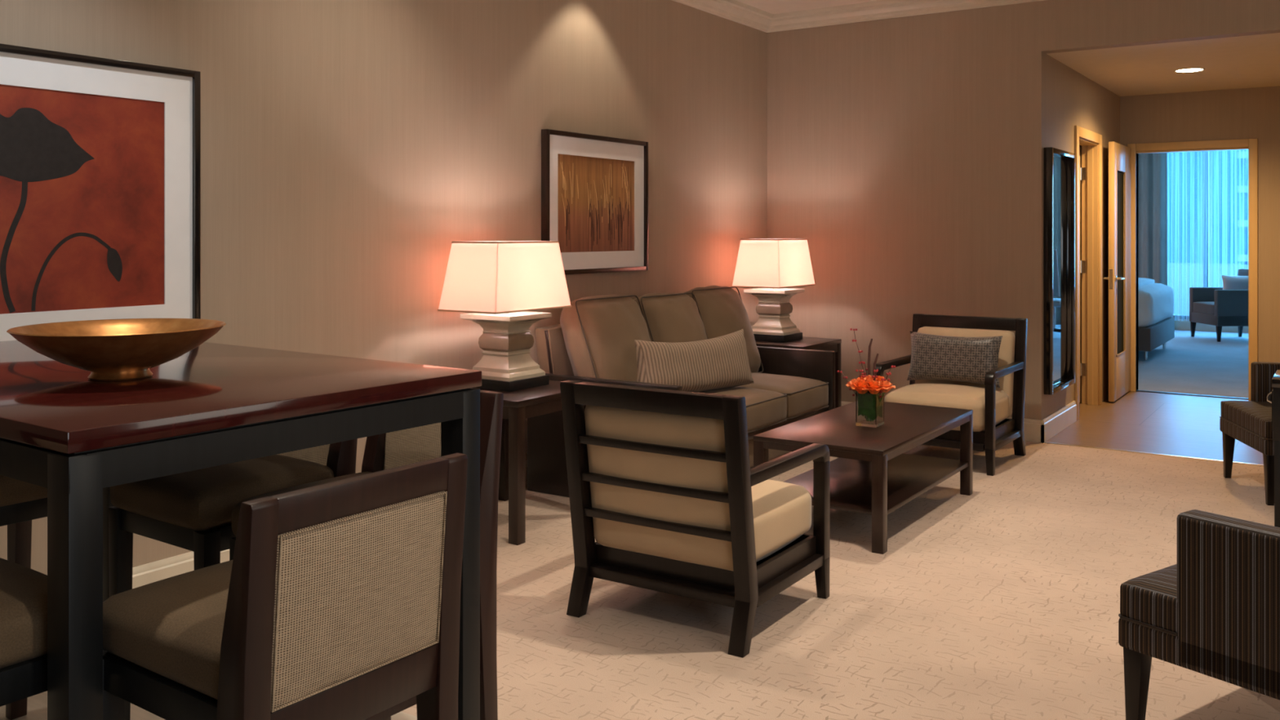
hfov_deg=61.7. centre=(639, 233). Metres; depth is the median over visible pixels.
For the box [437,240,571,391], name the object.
table lamp
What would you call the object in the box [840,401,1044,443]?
baseboard
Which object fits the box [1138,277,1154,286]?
pillow
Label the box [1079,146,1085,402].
door
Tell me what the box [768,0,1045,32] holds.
trim
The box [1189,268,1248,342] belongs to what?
armchair
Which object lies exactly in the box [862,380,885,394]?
rose
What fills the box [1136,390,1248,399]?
trim
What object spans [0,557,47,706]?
bar stool
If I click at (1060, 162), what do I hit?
mirror glass
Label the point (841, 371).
sprig
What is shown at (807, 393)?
seat cushion
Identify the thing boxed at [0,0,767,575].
wall
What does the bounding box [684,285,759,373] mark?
cushion
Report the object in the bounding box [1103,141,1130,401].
door
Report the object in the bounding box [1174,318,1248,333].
wall
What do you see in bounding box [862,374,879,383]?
rose
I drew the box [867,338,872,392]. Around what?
twig
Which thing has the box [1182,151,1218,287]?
sheer curtain
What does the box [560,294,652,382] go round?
cushion
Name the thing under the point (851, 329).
sprig
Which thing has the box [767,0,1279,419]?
wall
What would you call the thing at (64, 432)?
bar table
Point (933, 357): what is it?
throw pillow
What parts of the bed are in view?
leg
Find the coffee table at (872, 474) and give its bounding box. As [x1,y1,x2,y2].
[753,401,973,554]
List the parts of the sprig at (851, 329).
stem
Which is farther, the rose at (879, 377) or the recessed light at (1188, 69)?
the recessed light at (1188, 69)
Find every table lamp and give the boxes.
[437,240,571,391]
[731,238,815,342]
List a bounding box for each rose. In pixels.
[845,378,859,391]
[850,379,870,394]
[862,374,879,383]
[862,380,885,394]
[875,375,887,381]
[878,380,895,402]
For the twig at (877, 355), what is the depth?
5.21 m
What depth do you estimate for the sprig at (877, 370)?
5.18 m
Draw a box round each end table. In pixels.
[475,380,586,545]
[755,337,841,408]
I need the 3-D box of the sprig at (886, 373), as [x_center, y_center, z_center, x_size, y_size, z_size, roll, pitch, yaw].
[1.172,0.790,5.189,0.086,0.232,0.049,0,0,34]
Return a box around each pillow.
[632,328,754,391]
[906,330,1002,387]
[1138,277,1154,286]
[1221,275,1248,289]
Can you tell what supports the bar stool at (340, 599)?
on the floor
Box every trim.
[671,0,773,32]
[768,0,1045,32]
[1044,441,1263,466]
[1074,125,1102,420]
[1127,138,1257,399]
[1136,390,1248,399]
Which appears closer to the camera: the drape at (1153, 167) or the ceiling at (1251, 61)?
the ceiling at (1251, 61)
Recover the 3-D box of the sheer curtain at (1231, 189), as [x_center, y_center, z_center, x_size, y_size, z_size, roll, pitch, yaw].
[8.211,-0.009,14.805,0.049,1.183,0.098,0,0,34]
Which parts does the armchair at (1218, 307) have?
leg, seat, arm, leg, arm, leg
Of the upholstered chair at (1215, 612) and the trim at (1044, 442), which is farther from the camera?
the trim at (1044, 442)
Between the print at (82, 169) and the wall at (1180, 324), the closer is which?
the print at (82, 169)
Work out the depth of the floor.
3.95 m
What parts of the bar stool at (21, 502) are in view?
leg, seat, seat frame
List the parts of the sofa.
post, frame, arm, rail, arm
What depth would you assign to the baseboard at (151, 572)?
4.04 m
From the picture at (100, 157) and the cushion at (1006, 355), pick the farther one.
the cushion at (1006, 355)
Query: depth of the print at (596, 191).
6.31 m
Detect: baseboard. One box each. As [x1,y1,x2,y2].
[132,459,527,588]
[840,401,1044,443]
[1040,400,1076,443]
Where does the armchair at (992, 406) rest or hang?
on the floor
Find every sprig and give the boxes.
[837,370,855,395]
[849,328,866,374]
[855,368,864,379]
[862,361,867,377]
[871,368,878,379]
[878,372,891,398]
[880,365,895,379]
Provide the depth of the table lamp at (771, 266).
7.35 m
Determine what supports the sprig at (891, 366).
in the glass vase
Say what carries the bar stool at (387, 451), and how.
on the floor
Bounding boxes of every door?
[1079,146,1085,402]
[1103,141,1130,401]
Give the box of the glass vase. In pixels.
[855,391,884,427]
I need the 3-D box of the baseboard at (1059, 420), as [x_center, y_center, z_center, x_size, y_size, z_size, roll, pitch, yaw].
[2.926,1.306,7.465,0.018,0.148,0.998,0,0,34]
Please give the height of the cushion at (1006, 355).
0.536 m
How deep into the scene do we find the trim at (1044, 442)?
6.69 m
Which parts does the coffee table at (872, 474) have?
leg, leg, leg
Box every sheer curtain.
[1168,191,1176,248]
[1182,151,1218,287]
[1231,189,1235,275]
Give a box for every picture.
[0,43,200,341]
[541,128,648,274]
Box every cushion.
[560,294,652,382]
[584,404,733,571]
[633,291,708,342]
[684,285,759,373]
[697,386,786,431]
[739,373,828,417]
[751,479,811,561]
[884,382,1008,431]
[915,326,1015,417]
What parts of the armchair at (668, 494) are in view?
leg, rail, seat frame, leg, arm, leg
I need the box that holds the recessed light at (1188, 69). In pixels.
[1173,67,1204,72]
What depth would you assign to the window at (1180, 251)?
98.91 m
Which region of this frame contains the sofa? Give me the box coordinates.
[527,285,835,497]
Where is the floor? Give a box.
[0,329,1279,719]
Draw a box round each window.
[1167,150,1248,315]
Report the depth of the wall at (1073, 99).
8.14 m
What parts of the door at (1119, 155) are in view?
latch plate, handle, glass panel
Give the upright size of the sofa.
1.043 m
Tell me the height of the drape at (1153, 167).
2.760 m
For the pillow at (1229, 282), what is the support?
on the armchair at (1218, 307)
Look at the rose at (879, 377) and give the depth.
5.23 m
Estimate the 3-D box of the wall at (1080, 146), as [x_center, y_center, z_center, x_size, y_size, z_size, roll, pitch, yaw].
[2.894,0.130,8.773,1.250,2.500,1.400,0,0,34]
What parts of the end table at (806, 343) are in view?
leg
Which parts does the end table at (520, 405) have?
leg, leg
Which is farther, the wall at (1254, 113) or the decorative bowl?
the wall at (1254, 113)
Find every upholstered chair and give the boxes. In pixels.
[1118,509,1279,719]
[1219,361,1279,505]
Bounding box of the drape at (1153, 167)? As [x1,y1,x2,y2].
[1138,152,1167,285]
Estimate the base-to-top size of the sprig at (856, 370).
0.242 m
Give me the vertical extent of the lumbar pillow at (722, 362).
0.328 m
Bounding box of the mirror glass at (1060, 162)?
[1053,155,1067,385]
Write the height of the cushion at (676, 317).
0.630 m
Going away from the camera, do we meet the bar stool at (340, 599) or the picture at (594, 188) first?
the bar stool at (340, 599)
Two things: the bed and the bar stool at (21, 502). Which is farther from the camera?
the bed
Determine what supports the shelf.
attached to the coffee table at (872, 474)
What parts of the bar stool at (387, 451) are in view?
leg, seat, leg, panel, rail, leg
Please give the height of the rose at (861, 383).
0.205 m
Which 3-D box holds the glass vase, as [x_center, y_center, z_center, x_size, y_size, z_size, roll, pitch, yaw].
[1.122,0.852,5.220,0.104,0.164,0.104,0,0,34]
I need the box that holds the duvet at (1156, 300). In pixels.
[1138,283,1174,327]
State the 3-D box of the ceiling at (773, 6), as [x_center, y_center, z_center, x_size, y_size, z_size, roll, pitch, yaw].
[0.788,-1.725,2.210,6.590,0.150,10.390,0,0,34]
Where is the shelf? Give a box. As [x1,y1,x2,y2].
[782,453,968,515]
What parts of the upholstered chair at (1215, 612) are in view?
leg, seat, arm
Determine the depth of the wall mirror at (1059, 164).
7.45 m
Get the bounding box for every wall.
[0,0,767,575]
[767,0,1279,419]
[1045,53,1119,417]
[1079,145,1081,398]
[1120,85,1279,388]
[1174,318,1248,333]
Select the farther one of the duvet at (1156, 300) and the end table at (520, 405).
the duvet at (1156, 300)
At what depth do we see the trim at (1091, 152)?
8.61 m
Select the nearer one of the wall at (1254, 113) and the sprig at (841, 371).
the sprig at (841, 371)
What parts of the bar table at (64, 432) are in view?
leg, leg, leg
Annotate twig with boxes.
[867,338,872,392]
[872,353,878,380]
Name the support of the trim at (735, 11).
attached to the wall at (347, 145)
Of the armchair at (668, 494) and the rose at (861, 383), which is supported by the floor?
the armchair at (668, 494)
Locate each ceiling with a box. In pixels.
[736,0,880,13]
[1046,32,1279,96]
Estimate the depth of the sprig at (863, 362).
5.26 m
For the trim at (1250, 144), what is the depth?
9.02 m
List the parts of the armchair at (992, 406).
arm, leg, rail, seat frame, leg, arm, leg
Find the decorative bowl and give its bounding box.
[6,318,226,381]
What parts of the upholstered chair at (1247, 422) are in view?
leg, seat, arm, leg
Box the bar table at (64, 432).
[0,340,481,719]
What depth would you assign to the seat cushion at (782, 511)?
3.88 m
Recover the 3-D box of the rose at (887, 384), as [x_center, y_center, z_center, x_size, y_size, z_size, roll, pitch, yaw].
[1.184,0.812,5.179,0.101,0.207,0.101,0,0,-5]
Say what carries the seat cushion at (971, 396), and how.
on the armchair at (992, 406)
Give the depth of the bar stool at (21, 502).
2.71 m
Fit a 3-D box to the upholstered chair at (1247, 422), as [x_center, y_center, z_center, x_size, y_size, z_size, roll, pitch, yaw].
[3.578,0.955,5.682,0.720,0.850,0.685,0,0,11]
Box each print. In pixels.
[0,84,164,314]
[557,153,634,252]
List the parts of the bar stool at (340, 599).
leg, seat frame, seat, leg, rail, panel, rail, leg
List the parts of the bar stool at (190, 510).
leg, seat frame, leg, seat, panel, leg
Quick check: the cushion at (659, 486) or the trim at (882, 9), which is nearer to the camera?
the cushion at (659, 486)
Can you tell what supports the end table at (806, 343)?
on the floor
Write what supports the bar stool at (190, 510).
on the floor
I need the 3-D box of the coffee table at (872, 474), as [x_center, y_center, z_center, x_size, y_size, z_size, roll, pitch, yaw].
[1.144,1.157,5.311,0.628,0.445,1.296,0,0,34]
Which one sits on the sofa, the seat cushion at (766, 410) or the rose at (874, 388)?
the seat cushion at (766, 410)
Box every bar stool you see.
[0,475,47,719]
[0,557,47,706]
[102,453,467,719]
[108,438,357,719]
[229,390,503,719]
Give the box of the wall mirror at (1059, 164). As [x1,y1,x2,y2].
[1044,146,1075,395]
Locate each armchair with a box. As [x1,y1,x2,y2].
[560,380,830,657]
[872,313,1027,475]
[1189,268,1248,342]
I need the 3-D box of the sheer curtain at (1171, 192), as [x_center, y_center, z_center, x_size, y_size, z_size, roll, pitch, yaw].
[7.578,-0.183,15.229,0.094,0.799,0.098,0,0,34]
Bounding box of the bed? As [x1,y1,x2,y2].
[1138,277,1174,359]
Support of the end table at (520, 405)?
on the floor

